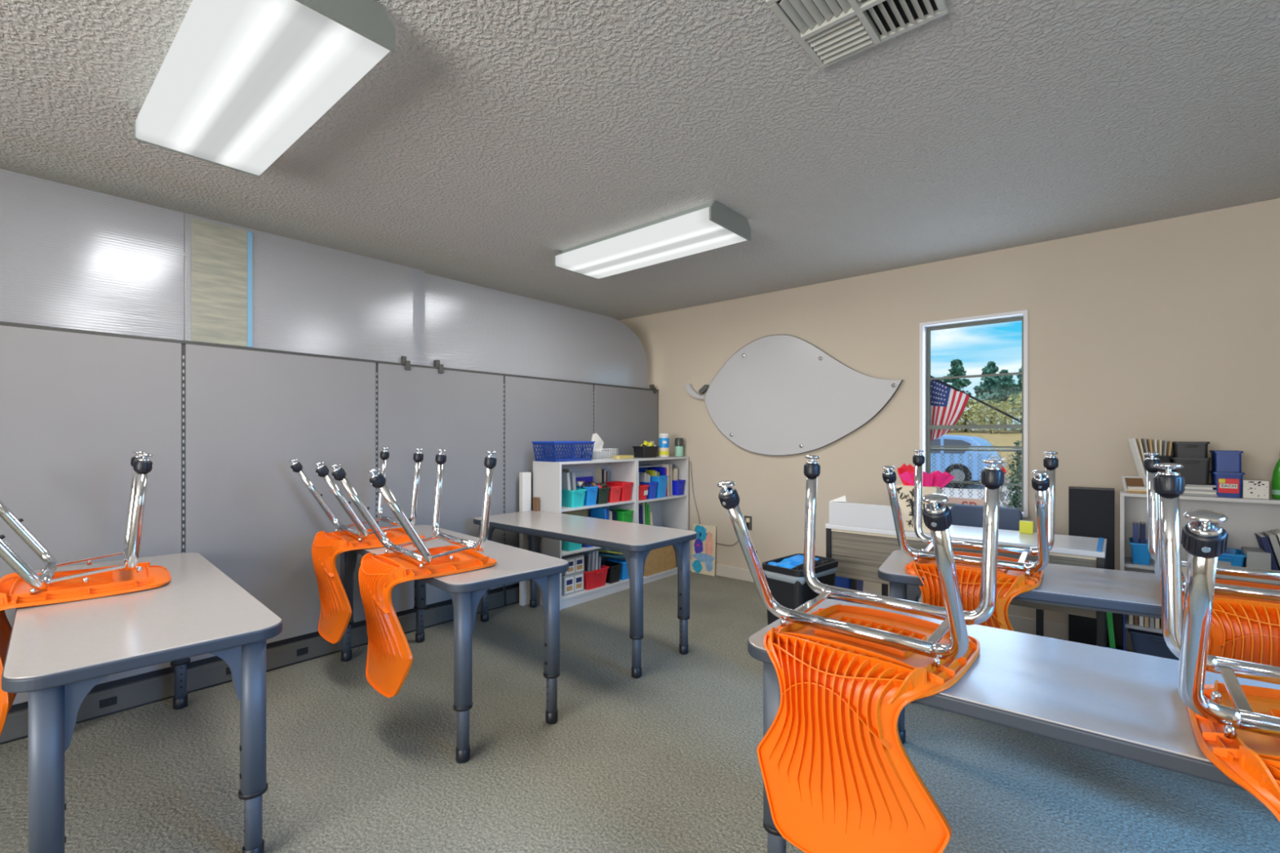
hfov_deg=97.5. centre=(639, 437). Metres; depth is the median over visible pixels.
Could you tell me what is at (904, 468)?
tissue paper
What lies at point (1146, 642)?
tub
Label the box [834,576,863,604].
recycling bin
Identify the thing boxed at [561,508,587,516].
carton
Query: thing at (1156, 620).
book
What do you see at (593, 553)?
folder
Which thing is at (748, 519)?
wall outlet
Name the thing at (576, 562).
game box
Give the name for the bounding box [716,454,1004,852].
chair
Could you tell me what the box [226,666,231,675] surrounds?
outlet
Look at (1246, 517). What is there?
shelf unit
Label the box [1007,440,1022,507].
shrub
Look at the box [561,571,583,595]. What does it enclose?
game box
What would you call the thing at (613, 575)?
tub
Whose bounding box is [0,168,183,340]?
whiteboard
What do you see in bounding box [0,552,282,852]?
table
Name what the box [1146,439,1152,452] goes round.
booklet
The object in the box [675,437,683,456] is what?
canister
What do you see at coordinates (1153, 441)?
booklet
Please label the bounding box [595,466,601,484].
book
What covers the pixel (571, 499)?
tub
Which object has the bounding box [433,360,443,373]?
clip
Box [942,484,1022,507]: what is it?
driveway
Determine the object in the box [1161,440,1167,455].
booklet
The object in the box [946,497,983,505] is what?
sign
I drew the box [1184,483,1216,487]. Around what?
sheaf
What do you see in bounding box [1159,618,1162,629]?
book
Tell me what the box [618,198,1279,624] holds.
wall
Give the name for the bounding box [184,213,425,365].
whiteboard
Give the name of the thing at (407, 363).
clip
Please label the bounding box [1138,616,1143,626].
book
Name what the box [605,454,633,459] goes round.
book
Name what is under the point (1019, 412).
bush
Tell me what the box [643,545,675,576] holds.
cardboard box
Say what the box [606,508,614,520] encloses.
book
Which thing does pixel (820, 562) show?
crumpled bag
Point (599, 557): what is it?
folder
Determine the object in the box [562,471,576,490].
binder
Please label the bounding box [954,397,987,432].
bush
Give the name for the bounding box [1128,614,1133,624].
book
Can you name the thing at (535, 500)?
board
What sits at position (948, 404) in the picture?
flag
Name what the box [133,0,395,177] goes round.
ceiling lamp
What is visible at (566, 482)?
binder
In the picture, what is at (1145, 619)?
book
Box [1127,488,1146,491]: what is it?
booklet
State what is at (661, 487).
tub
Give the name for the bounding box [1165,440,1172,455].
booklet
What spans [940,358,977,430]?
pine tree
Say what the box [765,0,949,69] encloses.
ceiling vent
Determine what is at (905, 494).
gift bag
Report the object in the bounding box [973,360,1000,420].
pine tree
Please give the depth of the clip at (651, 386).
5.43 m
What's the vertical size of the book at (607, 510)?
0.260 m
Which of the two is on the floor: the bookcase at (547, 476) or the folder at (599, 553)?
the bookcase at (547, 476)
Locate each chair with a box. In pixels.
[0,450,171,736]
[288,447,425,644]
[328,448,497,697]
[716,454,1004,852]
[881,449,1058,631]
[950,504,1022,530]
[1143,452,1279,666]
[1153,462,1279,822]
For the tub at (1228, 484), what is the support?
on the shelf unit at (1246, 517)
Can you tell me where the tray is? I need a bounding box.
[684,383,705,399]
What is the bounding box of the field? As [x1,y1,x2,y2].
[943,429,1022,483]
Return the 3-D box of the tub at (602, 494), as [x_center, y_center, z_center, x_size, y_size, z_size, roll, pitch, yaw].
[-0.347,0.458,4.479,0.220,0.128,0.127,0,0,41]
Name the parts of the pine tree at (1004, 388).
crown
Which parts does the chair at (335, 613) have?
leg, leg, frame rail, leg, frame rail, leg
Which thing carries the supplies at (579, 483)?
in the tub at (590, 497)
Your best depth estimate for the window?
3.82 m
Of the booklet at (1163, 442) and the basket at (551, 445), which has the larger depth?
the basket at (551, 445)
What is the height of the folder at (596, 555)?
0.261 m
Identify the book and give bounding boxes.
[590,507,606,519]
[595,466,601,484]
[601,469,604,483]
[604,469,605,483]
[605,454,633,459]
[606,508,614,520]
[606,509,608,519]
[614,511,617,520]
[638,502,644,524]
[638,504,641,524]
[640,505,643,524]
[644,502,648,524]
[647,504,649,524]
[671,468,677,480]
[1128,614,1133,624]
[1133,615,1137,625]
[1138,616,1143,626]
[1143,616,1148,626]
[1148,617,1154,627]
[1154,617,1159,628]
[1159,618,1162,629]
[1254,532,1279,570]
[1262,530,1279,570]
[1271,528,1279,546]
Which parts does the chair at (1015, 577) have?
leg, leg, frame rail, frame rail, leg, leg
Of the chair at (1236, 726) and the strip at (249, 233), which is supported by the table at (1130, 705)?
the chair at (1236, 726)
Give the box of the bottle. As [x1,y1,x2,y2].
[1271,449,1279,499]
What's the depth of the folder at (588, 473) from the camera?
4.61 m
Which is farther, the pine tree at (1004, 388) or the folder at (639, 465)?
the pine tree at (1004, 388)
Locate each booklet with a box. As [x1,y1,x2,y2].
[638,472,646,482]
[645,470,655,475]
[648,511,653,525]
[1127,486,1146,489]
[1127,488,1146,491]
[1127,490,1146,493]
[1128,438,1146,485]
[1135,438,1146,477]
[1140,438,1147,458]
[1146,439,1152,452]
[1151,439,1157,453]
[1156,440,1161,455]
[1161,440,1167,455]
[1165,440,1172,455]
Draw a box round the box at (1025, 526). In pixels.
[1019,520,1034,533]
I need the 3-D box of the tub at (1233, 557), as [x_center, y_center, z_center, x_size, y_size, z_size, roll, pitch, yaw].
[2.974,0.629,2.872,0.165,0.105,0.220,0,0,41]
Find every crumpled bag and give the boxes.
[767,554,819,568]
[792,558,833,569]
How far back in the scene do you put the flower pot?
5.55 m
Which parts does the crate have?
panel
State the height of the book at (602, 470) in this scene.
0.255 m
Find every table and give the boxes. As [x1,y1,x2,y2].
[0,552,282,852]
[339,524,568,763]
[473,510,697,678]
[747,598,1279,852]
[877,550,1279,743]
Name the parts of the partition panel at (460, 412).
slotted post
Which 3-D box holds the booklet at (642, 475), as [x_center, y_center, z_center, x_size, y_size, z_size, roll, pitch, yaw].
[0.007,0.417,4.952,0.102,0.221,0.029,0,0,41]
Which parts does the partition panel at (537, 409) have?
slotted post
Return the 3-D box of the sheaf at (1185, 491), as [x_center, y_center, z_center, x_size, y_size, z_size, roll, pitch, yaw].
[2.913,0.281,2.943,0.150,0.011,0.180,0,0,44]
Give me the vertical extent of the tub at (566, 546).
0.125 m
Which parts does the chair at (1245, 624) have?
leg, leg, frame rail, frame rail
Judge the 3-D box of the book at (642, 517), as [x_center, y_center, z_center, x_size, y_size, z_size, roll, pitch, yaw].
[-0.040,0.720,4.926,0.162,0.260,0.027,0,0,41]
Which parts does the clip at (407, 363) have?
clip plate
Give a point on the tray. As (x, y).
(690, 388)
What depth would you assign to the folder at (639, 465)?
5.01 m
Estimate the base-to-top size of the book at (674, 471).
0.237 m
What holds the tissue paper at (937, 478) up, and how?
in the gift bag at (905, 494)
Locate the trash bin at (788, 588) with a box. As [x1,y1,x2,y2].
[761,553,838,625]
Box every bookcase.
[533,458,636,609]
[633,456,688,583]
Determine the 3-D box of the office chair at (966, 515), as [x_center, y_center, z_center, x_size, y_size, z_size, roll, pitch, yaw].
[2.011,0.829,3.303,0.440,0.825,0.395,0,0,41]
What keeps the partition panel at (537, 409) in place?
on the floor
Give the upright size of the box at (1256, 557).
0.125 m
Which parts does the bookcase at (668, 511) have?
panel, panel, shelf, kick plate, panel, shelf, shelf, panel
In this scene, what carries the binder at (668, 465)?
on the bookcase at (668, 511)
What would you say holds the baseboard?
attached to the wall
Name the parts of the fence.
rail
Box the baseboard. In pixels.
[689,559,1068,640]
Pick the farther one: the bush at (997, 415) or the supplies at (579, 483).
the bush at (997, 415)
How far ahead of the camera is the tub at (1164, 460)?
2.98 m
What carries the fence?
on the driveway
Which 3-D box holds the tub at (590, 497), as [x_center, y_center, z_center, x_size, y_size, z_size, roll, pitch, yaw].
[-0.430,0.449,4.381,0.220,0.145,0.125,0,0,41]
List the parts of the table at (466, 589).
leg, leg, leg, leg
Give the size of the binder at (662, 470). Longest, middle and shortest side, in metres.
0.260 x 0.202 x 0.014 m
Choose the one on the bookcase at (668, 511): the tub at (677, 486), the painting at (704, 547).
the tub at (677, 486)
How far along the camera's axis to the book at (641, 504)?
4.89 m
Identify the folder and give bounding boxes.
[575,471,591,477]
[577,551,591,571]
[582,550,595,571]
[584,555,587,571]
[589,550,598,570]
[595,548,622,554]
[597,555,600,569]
[598,552,624,557]
[600,555,625,559]
[638,464,661,467]
[1106,612,1116,648]
[1133,522,1137,542]
[1139,521,1145,543]
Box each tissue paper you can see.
[897,462,914,485]
[898,470,954,489]
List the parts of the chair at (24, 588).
leg, leg, frame rail, frame rail, leg, leg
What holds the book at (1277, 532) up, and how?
on the shelf unit at (1246, 517)
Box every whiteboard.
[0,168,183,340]
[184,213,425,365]
[425,273,647,388]
[684,334,902,455]
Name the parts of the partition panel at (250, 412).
slotted post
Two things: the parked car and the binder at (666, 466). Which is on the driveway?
the parked car
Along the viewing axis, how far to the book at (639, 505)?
4.85 m
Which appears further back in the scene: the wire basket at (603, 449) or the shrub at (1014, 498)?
the shrub at (1014, 498)
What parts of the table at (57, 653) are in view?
leg, leg, leg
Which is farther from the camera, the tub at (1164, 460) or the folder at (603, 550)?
the folder at (603, 550)
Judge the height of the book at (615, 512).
0.235 m
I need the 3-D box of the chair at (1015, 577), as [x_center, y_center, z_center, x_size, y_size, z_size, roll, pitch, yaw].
[1.322,0.526,2.235,0.533,0.944,0.565,0,0,40]
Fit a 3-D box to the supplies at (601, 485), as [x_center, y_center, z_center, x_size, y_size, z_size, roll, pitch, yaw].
[-0.340,0.391,4.469,0.142,0.066,0.151,0,0,41]
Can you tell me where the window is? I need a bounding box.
[919,310,1027,517]
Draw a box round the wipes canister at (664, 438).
[658,433,669,457]
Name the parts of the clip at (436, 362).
clip plate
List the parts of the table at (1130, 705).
leg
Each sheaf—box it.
[1179,493,1217,497]
[1183,490,1216,494]
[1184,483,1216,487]
[1185,486,1213,489]
[1185,488,1217,492]
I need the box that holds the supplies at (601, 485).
[597,482,607,488]
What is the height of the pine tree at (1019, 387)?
4.122 m
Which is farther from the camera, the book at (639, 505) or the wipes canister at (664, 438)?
the wipes canister at (664, 438)
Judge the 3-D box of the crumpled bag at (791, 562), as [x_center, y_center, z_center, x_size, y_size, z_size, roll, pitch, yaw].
[0.816,0.674,2.943,0.305,0.100,0.135,0,0,-43]
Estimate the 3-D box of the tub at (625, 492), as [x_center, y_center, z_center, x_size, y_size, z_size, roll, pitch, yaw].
[-0.168,0.447,4.688,0.220,0.150,0.132,0,0,41]
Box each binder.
[561,471,570,490]
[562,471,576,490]
[648,466,666,475]
[649,463,669,495]
[657,463,672,495]
[668,465,671,495]
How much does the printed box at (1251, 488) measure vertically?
0.088 m
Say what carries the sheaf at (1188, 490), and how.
on the sheaf at (1185, 491)
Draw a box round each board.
[533,497,539,605]
[1068,486,1115,645]
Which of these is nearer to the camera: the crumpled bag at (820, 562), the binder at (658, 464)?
the crumpled bag at (820, 562)
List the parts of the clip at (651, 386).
clip plate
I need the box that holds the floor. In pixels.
[0,570,1279,852]
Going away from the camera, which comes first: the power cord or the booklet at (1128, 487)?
the booklet at (1128, 487)
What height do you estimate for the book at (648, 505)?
0.261 m
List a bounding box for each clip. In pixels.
[401,355,410,369]
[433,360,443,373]
[648,384,656,393]
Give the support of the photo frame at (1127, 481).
on the shelf unit at (1246, 517)
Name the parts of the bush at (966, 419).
stem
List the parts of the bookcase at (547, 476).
panel, shelf, panel, panel, shelf, kick plate, shelf, panel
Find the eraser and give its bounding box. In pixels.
[698,384,709,394]
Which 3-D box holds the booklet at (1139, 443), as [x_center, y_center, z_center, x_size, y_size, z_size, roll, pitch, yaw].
[2.768,0.132,3.092,0.052,0.256,0.112,0,0,29]
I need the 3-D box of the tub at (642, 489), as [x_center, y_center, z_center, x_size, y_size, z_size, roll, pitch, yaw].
[-0.035,0.469,4.843,0.220,0.125,0.140,0,0,41]
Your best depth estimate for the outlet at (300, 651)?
3.10 m
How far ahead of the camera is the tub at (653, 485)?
4.88 m
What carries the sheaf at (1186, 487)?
on the sheaf at (1188, 490)
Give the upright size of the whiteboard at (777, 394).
1.009 m
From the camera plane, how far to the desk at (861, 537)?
3.06 m
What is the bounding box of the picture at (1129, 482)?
[1124,478,1144,488]
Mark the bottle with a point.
(1276, 473)
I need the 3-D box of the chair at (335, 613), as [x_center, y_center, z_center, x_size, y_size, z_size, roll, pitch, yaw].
[-1.448,0.526,2.923,0.565,0.944,0.533,0,0,-44]
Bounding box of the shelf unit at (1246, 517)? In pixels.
[1120,489,1279,652]
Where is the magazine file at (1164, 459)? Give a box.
[1144,455,1173,471]
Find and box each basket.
[531,440,595,462]
[580,448,617,460]
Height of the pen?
0.097 m
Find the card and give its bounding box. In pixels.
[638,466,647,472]
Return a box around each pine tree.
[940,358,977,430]
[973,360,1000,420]
[986,368,1019,431]
[1011,365,1022,403]
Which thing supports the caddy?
on the bookcase at (668, 511)
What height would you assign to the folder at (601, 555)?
0.075 m
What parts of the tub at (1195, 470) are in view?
storage tub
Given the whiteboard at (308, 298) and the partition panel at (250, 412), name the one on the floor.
the partition panel at (250, 412)
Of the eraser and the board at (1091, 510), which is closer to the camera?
the board at (1091, 510)
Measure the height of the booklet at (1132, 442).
0.257 m
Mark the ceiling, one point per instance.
(496, 139)
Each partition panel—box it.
[0,321,185,744]
[183,340,377,693]
[377,360,504,633]
[504,373,594,606]
[594,382,658,457]
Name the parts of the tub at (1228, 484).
storage tub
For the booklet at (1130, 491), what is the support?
on the shelf unit at (1246, 517)
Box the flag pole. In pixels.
[930,375,1022,423]
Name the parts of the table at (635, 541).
leg, steel rail, leg, leg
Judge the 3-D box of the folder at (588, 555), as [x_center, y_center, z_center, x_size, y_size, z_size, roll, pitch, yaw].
[-0.445,1.037,4.438,0.122,0.251,0.033,0,0,41]
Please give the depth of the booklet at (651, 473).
5.03 m
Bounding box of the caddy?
[631,446,658,457]
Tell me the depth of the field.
29.36 m
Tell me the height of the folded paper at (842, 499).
0.040 m
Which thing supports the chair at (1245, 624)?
on the table at (1108, 590)
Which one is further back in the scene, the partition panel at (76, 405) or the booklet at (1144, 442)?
the booklet at (1144, 442)
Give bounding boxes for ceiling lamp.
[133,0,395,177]
[554,200,751,279]
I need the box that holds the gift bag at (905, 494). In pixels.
[895,484,942,533]
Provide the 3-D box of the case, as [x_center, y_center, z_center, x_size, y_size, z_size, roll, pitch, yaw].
[-0.500,0.421,4.548,0.012,0.200,0.320,0,0,41]
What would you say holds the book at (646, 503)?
on the bookcase at (668, 511)
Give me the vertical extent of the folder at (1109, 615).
0.331 m
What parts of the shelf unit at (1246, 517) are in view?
panel, shelf, panel, shelf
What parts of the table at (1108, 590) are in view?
leg, steel rail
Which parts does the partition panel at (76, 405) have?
slotted post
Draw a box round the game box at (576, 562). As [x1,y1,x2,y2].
[561,553,584,576]
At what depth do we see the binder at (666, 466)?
5.12 m
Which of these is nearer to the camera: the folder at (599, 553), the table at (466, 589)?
the table at (466, 589)
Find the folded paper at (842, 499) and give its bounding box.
[830,495,847,502]
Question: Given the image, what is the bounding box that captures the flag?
[930,379,969,442]
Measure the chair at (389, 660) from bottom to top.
0.944 m
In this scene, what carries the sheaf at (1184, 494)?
on the shelf unit at (1246, 517)
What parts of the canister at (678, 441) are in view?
lid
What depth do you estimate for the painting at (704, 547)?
5.12 m
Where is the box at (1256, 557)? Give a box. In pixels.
[1241,546,1271,569]
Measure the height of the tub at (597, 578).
0.145 m
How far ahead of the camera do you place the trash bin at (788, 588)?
2.80 m
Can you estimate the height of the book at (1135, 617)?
0.121 m
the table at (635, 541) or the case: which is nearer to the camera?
the table at (635, 541)
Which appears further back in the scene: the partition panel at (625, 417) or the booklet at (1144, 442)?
the partition panel at (625, 417)
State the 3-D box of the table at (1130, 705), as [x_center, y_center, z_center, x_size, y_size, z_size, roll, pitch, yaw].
[1.031,0.894,1.243,1.520,0.700,0.560,0,0,38]
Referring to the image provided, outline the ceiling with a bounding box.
[0,0,1279,340]
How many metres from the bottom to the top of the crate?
0.360 m
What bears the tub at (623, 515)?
on the bookcase at (547, 476)
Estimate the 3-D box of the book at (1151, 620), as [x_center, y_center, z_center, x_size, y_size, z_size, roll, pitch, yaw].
[2.767,0.948,3.034,0.016,0.121,0.152,0,0,41]
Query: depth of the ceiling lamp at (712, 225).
3.25 m
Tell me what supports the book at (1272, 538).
on the shelf unit at (1246, 517)
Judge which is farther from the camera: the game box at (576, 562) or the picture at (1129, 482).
the game box at (576, 562)
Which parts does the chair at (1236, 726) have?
leg, leg, frame rail, frame rail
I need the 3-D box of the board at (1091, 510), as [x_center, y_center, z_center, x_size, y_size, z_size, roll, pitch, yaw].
[2.521,0.761,3.133,0.200,0.966,0.029,0,0,41]
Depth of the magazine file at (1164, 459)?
2.98 m
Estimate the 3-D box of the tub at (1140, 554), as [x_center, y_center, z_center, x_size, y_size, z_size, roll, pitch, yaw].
[2.745,0.624,3.074,0.095,0.115,0.192,0,0,41]
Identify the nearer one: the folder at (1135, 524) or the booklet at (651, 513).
the folder at (1135, 524)
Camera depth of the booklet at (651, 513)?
4.96 m
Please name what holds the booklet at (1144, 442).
in the magazine file at (1164, 459)
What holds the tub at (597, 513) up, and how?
on the bookcase at (547, 476)
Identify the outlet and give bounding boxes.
[99,696,116,708]
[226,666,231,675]
[296,646,307,656]
[744,515,751,530]
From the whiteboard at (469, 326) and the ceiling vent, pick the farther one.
the whiteboard at (469, 326)
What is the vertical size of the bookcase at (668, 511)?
1.067 m
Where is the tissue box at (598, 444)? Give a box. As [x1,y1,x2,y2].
[583,433,610,458]
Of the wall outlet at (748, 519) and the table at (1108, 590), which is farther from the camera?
the wall outlet at (748, 519)
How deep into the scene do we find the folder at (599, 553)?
4.55 m
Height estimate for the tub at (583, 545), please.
0.085 m
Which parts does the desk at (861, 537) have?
frame, leg, modesty panel, leg, frame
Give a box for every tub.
[561,488,586,507]
[561,540,582,551]
[576,485,599,506]
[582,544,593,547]
[583,564,608,590]
[595,486,610,504]
[600,560,622,583]
[605,480,633,501]
[605,557,628,580]
[607,484,622,502]
[612,508,633,522]
[638,484,649,500]
[640,480,657,498]
[649,475,668,497]
[671,479,685,495]
[1128,537,1151,564]
[1128,627,1179,660]
[1157,457,1171,471]
[1171,441,1212,484]
[1208,450,1244,497]
[1217,547,1246,567]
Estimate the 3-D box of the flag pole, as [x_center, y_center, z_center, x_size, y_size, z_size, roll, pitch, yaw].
[2.361,-0.304,4.031,0.898,0.553,0.016,0,0,25]
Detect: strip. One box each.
[247,231,252,347]
[519,471,531,605]
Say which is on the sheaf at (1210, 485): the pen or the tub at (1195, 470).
the tub at (1195, 470)
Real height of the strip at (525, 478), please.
0.985 m
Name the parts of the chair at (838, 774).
leg, leg, frame rail, frame rail, leg, leg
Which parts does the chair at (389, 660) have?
leg, leg, frame rail, leg, frame rail, leg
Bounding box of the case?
[575,475,592,484]
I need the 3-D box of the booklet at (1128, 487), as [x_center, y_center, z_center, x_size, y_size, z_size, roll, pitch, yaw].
[2.771,0.272,3.038,0.200,0.010,0.140,0,0,35]
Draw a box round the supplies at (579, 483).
[576,480,598,488]
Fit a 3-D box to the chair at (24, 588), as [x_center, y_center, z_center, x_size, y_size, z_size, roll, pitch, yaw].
[-2.048,0.526,2.006,0.565,0.944,0.533,0,0,-43]
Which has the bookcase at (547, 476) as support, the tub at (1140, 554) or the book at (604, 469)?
the book at (604, 469)
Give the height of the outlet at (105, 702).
0.037 m
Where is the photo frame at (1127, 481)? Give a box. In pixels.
[1121,475,1146,492]
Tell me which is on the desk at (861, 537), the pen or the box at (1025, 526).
the box at (1025, 526)
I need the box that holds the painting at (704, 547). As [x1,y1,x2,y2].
[691,523,715,576]
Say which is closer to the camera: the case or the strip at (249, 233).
the strip at (249, 233)
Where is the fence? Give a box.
[930,448,1022,507]
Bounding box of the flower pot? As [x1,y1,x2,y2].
[982,456,1013,506]
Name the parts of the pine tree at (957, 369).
crown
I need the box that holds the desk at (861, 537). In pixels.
[825,501,1106,647]
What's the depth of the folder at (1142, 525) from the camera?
3.05 m
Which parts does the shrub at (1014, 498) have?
stem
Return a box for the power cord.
[690,463,700,524]
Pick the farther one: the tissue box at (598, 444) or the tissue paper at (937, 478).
the tissue box at (598, 444)
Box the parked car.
[930,435,1000,488]
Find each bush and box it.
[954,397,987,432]
[967,399,1016,433]
[997,392,1022,433]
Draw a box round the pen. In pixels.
[640,440,656,446]
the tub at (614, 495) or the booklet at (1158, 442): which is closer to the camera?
the booklet at (1158, 442)
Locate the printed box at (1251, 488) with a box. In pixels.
[1241,479,1269,499]
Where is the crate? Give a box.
[1106,613,1126,651]
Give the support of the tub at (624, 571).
on the bookcase at (547, 476)
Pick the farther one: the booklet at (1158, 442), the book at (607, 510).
the book at (607, 510)
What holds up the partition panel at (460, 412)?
on the floor
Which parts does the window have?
sash rail, sash rail, sash rail, sash rail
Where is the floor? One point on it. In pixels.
(664, 759)

